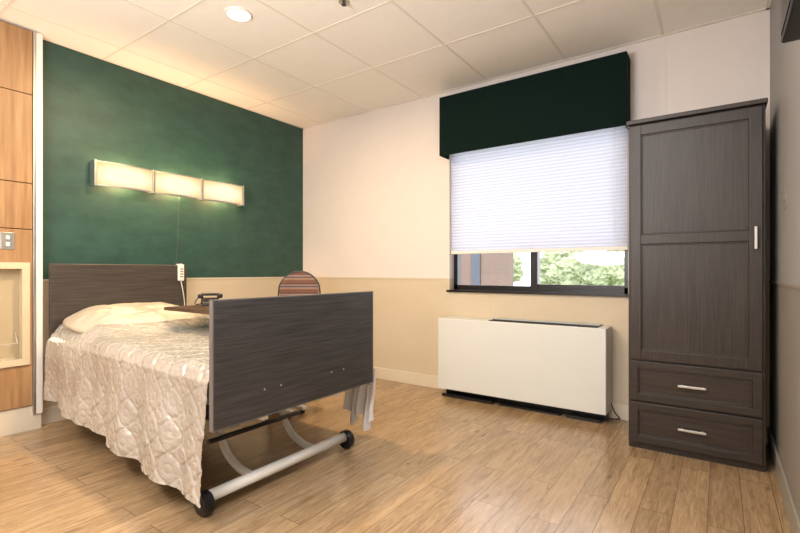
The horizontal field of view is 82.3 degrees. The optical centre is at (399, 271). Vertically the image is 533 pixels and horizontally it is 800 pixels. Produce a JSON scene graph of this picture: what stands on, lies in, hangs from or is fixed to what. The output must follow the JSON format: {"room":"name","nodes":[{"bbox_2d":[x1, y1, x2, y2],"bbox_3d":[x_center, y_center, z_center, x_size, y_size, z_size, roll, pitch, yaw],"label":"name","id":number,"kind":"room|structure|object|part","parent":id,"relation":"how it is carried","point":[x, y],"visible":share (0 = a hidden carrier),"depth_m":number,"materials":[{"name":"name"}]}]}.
{"room":"care facility","nodes":[
{"label":"care facility","id":0,"kind":"room"},
{"bbox_2d":[43,40,302,407],"bbox_3d":[-2.701,-0.265,2.622,0.150,2.530,5.610,0,0,35],"label":"wall","id":1,"kind":"structure","parent":0,"point":[94,108],"depth_m":3.66,"materials":[{"name":"green paint"}]},
{"bbox_2d":[0,20,42,436],"bbox_3d":[-2.805,-0.260,2.259,0.090,2.520,1.697,0,0,35],"label":"wall","id":2,"kind":"structure","parent":1,"relation":"attached to","point":[21,49],"depth_m":2.85,"materials":[{"name":"brown wood"}]},
{"bbox_2d":[0,232,14,249],"bbox_3d":[-2.388,-0.190,2.787,0.014,0.104,0.068,0,0,35],"label":"wall switch","id":3,"kind":"object","parent":2,"relation":"attached to","point":[7,239],"visible":1,"depth_m":2.78,"materials":[{"name":"metal"}]},
{"bbox_3d":[-2.567,0.260,2.571,0.056,0.639,0.779,0,0,35],"label":"niche frame","id":4,"kind":"part","parent":2,"relation":"part of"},
{"bbox_3d":[-2.825,-0.163,2.241,0.078,0.205,1.645,0,0,35],"label":"panel","id":5,"kind":"part","parent":2,"relation":"part of","materials":[{"name":"brown wood"}]},
{"bbox_3d":[-2.825,-0.412,2.241,0.078,0.285,1.645,0,0,35],"label":"panel","id":6,"kind":"part","parent":2,"relation":"part of","materials":[{"name":"brown wood"}]},
{"bbox_3d":[-2.825,-0.838,2.241,0.078,0.555,1.645,0,0,35],"label":"panel","id":7,"kind":"part","parent":2,"relation":"part of","materials":[{"name":"brown wood"}]},
{"bbox_3d":[-2.825,-1.320,2.241,0.078,0.400,1.645,0,0,35],"label":"panel","id":8,"kind":"part","parent":2,"relation":"part of","materials":[{"name":"brown wood"}]},
{"bbox_3d":[-2.825,0.390,2.241,0.078,0.900,1.645,0,0,35],"label":"panel","id":9,"kind":"part","parent":2,"relation":"part of","materials":[{"name":"brown wood"}]},
{"bbox_2d":[41,406,66,424],"bbox_3d":[-1.694,0.948,3.924,0.012,0.105,2.298,0,0,35],"label":"baseboard","id":10,"kind":"structure","parent":1,"relation":"attached to","point":[50,414],"depth_m":3.03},
{"bbox_2d":[43,277,283,280],"bbox_3d":[-1.693,0.055,3.931,0.005,0.012,2.310,0,0,35],"label":"trim","id":11,"kind":"structure","parent":1,"relation":"attached to","point":[221,277],"depth_m":4.16,"materials":[{"name":"beige wood"}]},
{"bbox_2d":[90,159,243,258],"bbox_3d":[-1.798,-0.291,3.692,0.104,0.983,1.218,0,0,35],"label":"wall lamp","id":12,"kind":"object","parent":1,"relation":"attached to","point":[102,173],"visible":0.98,"depth_m":3.56,"materials":[{"name":"metal"}]},
{"bbox_3d":[-2.000,-0.693,3.346,0.038,0.175,0.384,0,0,35],"label":"metal trim","id":13,"kind":"part","parent":12,"relation":"part of","materials":[{"name":"metal"}]},
{"bbox_3d":[-2.000,-0.694,3.346,0.032,0.160,0.384,0,0,35],"label":"lamp shade","id":14,"kind":"part","parent":12,"relation":"part of","materials":[{"name":"beige glass"}]},
{"bbox_3d":[-1.771,-0.693,3.674,0.038,0.175,0.384,0,0,35],"label":"metal trim","id":15,"kind":"part","parent":12,"relation":"part of","materials":[{"name":"metal"}]},
{"bbox_3d":[-1.771,-0.694,3.674,0.032,0.160,0.384,0,0,35],"label":"lamp shade","id":16,"kind":"part","parent":12,"relation":"part of","materials":[{"name":"beige glass"}]},
{"bbox_3d":[-1.542,-0.693,4.002,0.038,0.175,0.384,0,0,35],"label":"metal trim","id":17,"kind":"part","parent":12,"relation":"part of","materials":[{"name":"metal"}]},
{"bbox_3d":[-1.542,-0.694,4.002,0.032,0.160,0.384,0,0,35],"label":"lamp shade","id":18,"kind":"part","parent":12,"relation":"part of","materials":[{"name":"beige glass"}]},
{"bbox_2d":[0,0,766,126],"bbox_3d":[-1.048,-1.580,1.469,4.180,0.100,5.910,0,0,35],"label":"ceiling","id":19,"kind":"structure","parent":0,"point":[384,34],"depth_m":2.98,"materials":[{"name":"tile"}]},
{"bbox_2d":[224,6,252,21],"bbox_3d":[-0.958,-1.526,2.717,0.160,0.009,0.160,0,0,35],"label":"recessed light","id":20,"kind":"object","parent":19,"relation":"in","point":[239,14],"visible":1,"depth_m":2.71,"materials":[{"name":"white paint"}]},
{"bbox_2d":[338,0,348,6],"bbox_3d":[-0.317,-1.518,2.587,0.060,0.022,0.060,0,0,35],"label":"sprinkler","id":21,"kind":"object","parent":19,"relation":"attached to","point":[343,3],"visible":1,"depth_m":2.58,"materials":[{"name":"metal"}]},
{"bbox_2d":[0,0,771,128],"bbox_3d":[-1.048,-1.528,1.469,3.880,0.005,5.610,0,0,35],"label":"grid","id":22,"kind":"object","parent":19,"relation":"attached to","point":[11,2],"depth_m":3.10,"materials":[{"name":"white metal"}]},
{"bbox_2d":[0,378,791,532],"bbox_3d":[-1.048,1.050,1.469,4.180,0.100,5.910,0,0,35],"label":"floor","id":23,"kind":"structure","parent":0,"point":[428,461],"depth_m":2.22,"materials":[{"name":"brown wood"}]},
{"bbox_2d":[49,263,372,516],"bbox_3d":[-1.228,0.472,2.730,1.962,1.055,1.018,0,0,35],"label":"hospital bed","id":24,"kind":"object","parent":23,"relation":"on","point":[273,354],"visible":0.62,"depth_m":2.17,"materials":[{"name":"wood"}]},
{"bbox_3d":[-1.992,0.247,3.322,0.030,0.605,0.920,0,0,35],"label":"headboard","id":25,"kind":"part","parent":24,"relation":"part of","materials":[{"name":"brown wood"}]},
{"bbox_3d":[-1.219,0.482,2.728,1.840,0.155,0.880,0,0,35],"label":"mattress","id":26,"kind":"part","parent":24,"relation":"part of","materials":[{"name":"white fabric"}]},
{"bbox_2d":[63,302,203,332],"bbox_3d":[-1.758,0.297,3.116,0.573,0.163,0.860,0,0,35],"label":"pillow","id":27,"kind":"object","parent":24,"relation":"on","point":[81,321],"visible":0.66,"depth_m":2.93,"materials":[{"name":"beige fabric"}]},
{"bbox_2d":[176,264,184,305],"bbox_3d":[-1.751,0.138,3.647,0.064,0.406,0.057,0,0,35],"label":"remote","id":28,"kind":"object","parent":24,"relation":"hanging from","point":[180,266],"visible":0.81,"depth_m":3.63,"materials":[{"name":"white plastic"}]},
{"bbox_2d":[43,316,370,507],"bbox_3d":[-1.223,0.604,2.709,1.865,0.592,1.077,0,0,35],"label":"bedspread","id":29,"kind":"object","parent":24,"relation":"on","point":[142,387],"visible":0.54,"depth_m":2.17,"materials":[{"name":"beige fabric"}]},
{"bbox_3d":[-0.804,0.783,2.182,0.338,0.328,0.036,0,0,35],"label":"lift arm","id":30,"kind":"part","parent":24,"relation":"part of"},
{"bbox_3d":[-1.230,0.596,2.729,1.900,0.068,0.810,0,0,35],"label":"deck frame","id":31,"kind":"part","parent":24,"relation":"part of","materials":[{"name":"grey metal"}]},
{"bbox_3d":[-0.443,0.362,2.166,0.024,0.504,0.986,0,0,35],"label":"footboard","id":32,"kind":"part","parent":24,"relation":"part of","materials":[{"name":"brown wood"}]},
{"bbox_3d":[-0.581,0.783,2.502,0.338,0.328,0.036,0,0,35],"label":"lift arm","id":33,"kind":"part","parent":24,"relation":"part of"},
{"bbox_2d":[343,368,375,430],"bbox_3d":[-0.264,0.716,2.689,0.250,0.431,0.141,0,0,35],"label":"sheet","id":34,"kind":"object","parent":24,"relation":"hanging from","point":[359,400],"visible":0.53,"depth_m":2.71,"materials":[{"name":"white fabric"}]},
{"bbox_2d":[164,305,306,417],"bbox_3d":[-1.068,0.613,3.076,0.592,0.775,0.737,0,0,35],"label":"table","id":35,"kind":"object","parent":23,"relation":"on","point":[200,309],"visible":0.16,"depth_m":2.90,"materials":[{"name":"brown wood"}]},
{"bbox_2d":[194,293,222,305],"bbox_3d":[-1.298,0.184,3.113,0.180,0.081,0.139,0,0,-26],"label":"telephone","id":36,"kind":"object","parent":35,"relation":"on","point":[204,301],"visible":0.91,"depth_m":3.12,"materials":[{"name":"black plastic"}]},
{"bbox_2d":[278,271,320,295],"bbox_3d":[-0.884,0.489,3.919,0.383,1.003,0.443,0,0,-5],"label":"chair","id":37,"kind":"object","parent":23,"relation":"on","point":[294,283],"visible":0.46,"depth_m":4.09,"materials":[{"name":"fabric"}]},
{"bbox_2d":[438,316,619,423],"bbox_3d":[0.899,0.680,3.394,1.311,0.640,0.197,0,0,35],"label":"wall heater","id":38,"kind":"object","parent":23,"relation":"on","point":[557,368],"visible":1,"depth_m":3.27,"materials":[{"name":"metal"}]},
{"bbox_2d":[489,319,599,327],"bbox_3d":[1.014,0.383,3.292,0.776,0.035,0.077,0,0,35],"label":"grille","id":39,"kind":"object","parent":38,"relation":"attached to","point":[496,320],"depth_m":3.27,"materials":[{"name":"black plastic"}]},
{"bbox_3d":[1.455,0.938,3.100,0.063,0.118,0.020,0,0,14],"label":"power cord","id":40,"kind":"part","parent":38,"relation":"part of","materials":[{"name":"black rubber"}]},
{"bbox_2d":[626,98,767,471],"bbox_3d":[1.689,0.071,2.631,0.632,1.858,0.541,0,0,35],"label":"wardrobe","id":41,"kind":"object","parent":23,"relation":"on","point":[697,178],"visible":1,"depth_m":2.43,"materials":[{"name":"wood"}]},
{"bbox_3d":[1.550,0.846,2.431,0.127,0.012,0.031,0,0,35],"label":"handle","id":42,"kind":"part","parent":41,"relation":"part of","materials":[{"name":"metal"}]},
{"bbox_3d":[1.550,0.613,2.431,0.127,0.012,0.031,0,0,35],"label":"handle","id":43,"kind":"part","parent":41,"relation":"part of","materials":[{"name":"metal"}]},
{"bbox_3d":[1.558,0.846,2.443,0.592,0.225,0.019,0,0,35],"label":"drawer","id":44,"kind":"part","parent":41,"relation":"part of","materials":[{"name":"brown wood"}]},
{"bbox_3d":[1.558,0.613,2.443,0.592,0.221,0.019,0,0,35],"label":"drawer","id":45,"kind":"part","parent":41,"relation":"part of","materials":[{"name":"brown wood"}]},
{"bbox_3d":[1.558,-0.167,2.443,0.592,1.317,0.019,0,0,35],"label":"door","id":46,"kind":"part","parent":41,"relation":"part of","materials":[{"name":"brown wood"}]},
{"bbox_3d":[1.763,-0.170,2.269,0.012,0.112,0.031,0,0,35],"label":"handle","id":47,"kind":"part","parent":41,"relation":"part of","materials":[{"name":"metal"}]},
{"bbox_2d":[303,9,769,425],"bbox_3d":[0.600,-0.265,3.831,4.180,2.530,0.150,0,0,35],"label":"wall","id":48,"kind":"structure","parent":0,"point":[377,186],"depth_m":4.01,"materials":[{"name":"beige paint"}]},
{"bbox_2d":[315,277,443,278],"bbox_3d":[-0.331,0.055,4.385,1.720,0.012,0.005,0,0,35],"label":"trim","id":49,"kind":"structure","parent":48,"relation":"attached to","point":[315,277],"depth_m":4.23,"materials":[{"name":"beige wood"}]},
{"bbox_2d":[439,51,629,159],"bbox_3d":[0.935,-1.189,3.414,1.393,0.478,0.150,0,0,35],"label":"window valance","id":50,"kind":"object","parent":48,"relation":"attached to","point":[594,94],"visible":0.91,"depth_m":3.28,"materials":[{"name":"green fabric"}]},
{"bbox_2d":[446,250,628,296],"bbox_3d":[1.010,-0.467,3.528,1.400,1.267,0.158,0,0,35],"label":"window","id":51,"kind":"structure","parent":48,"relation":"in","point":[535,287],"depth_m":3.51,"materials":[{"name":"black metal"}]},
{"bbox_2d":[451,125,627,253],"bbox_3d":[0.990,-0.623,3.495,1.353,0.945,0.044,0,0,35],"label":"window blind","id":52,"kind":"object","parent":48,"relation":"attached to","point":[564,193],"visible":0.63,"depth_m":3.43,"materials":[{"name":"fabric"}]},
{"bbox_3d":[0.991,-0.163,3.497,1.353,0.025,0.024,0,0,35],"label":"rail","id":53,"kind":"part","parent":52,"relation":"part of","materials":[{"name":"white paint"}]},
{"bbox_3d":[1.469,-0.670,3.136,0.004,0.800,0.003,0,0,35],"label":"pull cord","id":54,"kind":"part","parent":52,"relation":"part of","materials":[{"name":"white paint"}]},
{"bbox_2d":[373,367,769,443],"bbox_3d":[0.553,0.948,3.764,3.880,0.105,0.012,0,0,35],"label":"baseboard","id":55,"kind":"structure","parent":48,"relation":"attached to","point":[622,410],"depth_m":4.02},
{"bbox_2d":[770,0,799,517],"bbox_3d":[0.605,-0.265,0.316,0.150,2.530,5.610,0,0,35],"label":"wall","id":56,"kind":"structure","parent":0,"point":[784,57],"depth_m":2.06,"materials":[{"name":"beige paint"}]},
{"bbox_2d":[767,427,799,532],"bbox_3d":[0.535,0.948,0.357,0.012,0.105,5.598,0,0,35],"label":"baseboard","id":57,"kind":"structure","parent":56,"relation":"attached to","point":[792,513],"depth_m":1.99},
{"bbox_2d":[769,280,799,288],"bbox_3d":[0.541,0.055,0.360,0.005,0.012,5.610,0,0,35],"label":"trim","id":58,"kind":"structure","parent":56,"relation":"attached to","point":[773,282],"depth_m":1.96,"materials":[{"name":"beige wood"}]},
{"bbox_2d":[783,185,786,208],"bbox_3d":[1.692,-0.330,2.014,0.010,0.100,0.060,0,0,35],"label":"wall switch","id":59,"kind":"object","parent":56,"relation":"attached to","point":[785,186],"visible":1,"depth_m":2.00,"materials":[{"name":"white plastic"}]},
{"bbox_2d":[781,0,799,42],"bbox_3d":[0.856,-0.916,0.897,0.102,0.568,0.850,0,0,35],"label":"television","id":60,"kind":"object","parent":56,"relation":"attached to","point":[790,9],"visible":1,"depth_m":1.18,"materials":[{"name":"black plastic"}]},
{"label":"outside","id":61,"kind":"structure","parent":0,"visible":0},
{"bbox_3d":[11.292,4.550,22.550,60.000,0.100,40.090,0,0,35],"label":"lawn","id":62,"kind":"structure","parent":61,"visible":0},
{"bbox_2d":[461,253,512,285],"bbox_3d":[0.590,0.450,18.700,7.850,8.100,1.450,0,0,35],"label":"building","id":63,"kind":"structure","parent":62,"relation":"on","point":[488,268],"depth_m":16.29,"materials":[{"name":"brick"}]},
{"bbox_2d":[513,253,523,281],"bbox_3d":[5.995,1.373,27.296,3.134,6.268,3.213,0,0,35],"label":"tree","id":64,"kind":"object","parent":62,"relation":"on","point":[517,263],"visible":0.04,"depth_m":26.01,"materials":[{"name":"green plant"}]},
{"bbox_2d":[540,251,588,277],"bbox_3d":[11.179,1.324,31.290,4.012,6.366,2.716,0,0,35],"label":"tree","id":65,"kind":"object","parent":62,"relation":"on","point":[548,258],"visible":0.27,"depth_m":30.84,"materials":[{"name":"green plant"}]},
{"bbox_2d":[540,255,605,284],"bbox_3d":[9.539,1.801,25.113,3.228,5.415,2.962,0,0,35],"label":"tree","id":66,"kind":"object","parent":62,"relation":"on","point":[568,271],"visible":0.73,"depth_m":24.44,"materials":[{"name":"green plant"}]},
{"bbox_2d":[599,250,623,285],"bbox_3d":[14.340,1.312,28.886,3.172,6.390,3.345,0,0,-26],"label":"tree","id":67,"kind":"object","parent":62,"relation":"on","point":[611,273],"visible":0.35,"depth_m":28.46,"materials":[{"name":"green plant"}]},
{"bbox_2d":[620,253,623,277],"bbox_3d":[12.525,1.475,22.873,2.615,6.065,3.066,0,0,35],"label":"tree","id":68,"kind":"object","parent":62,"relation":"on","point":[622,260],"visible":0.02,"depth_m":22.95,"materials":[{"name":"green plant"}]}
]}

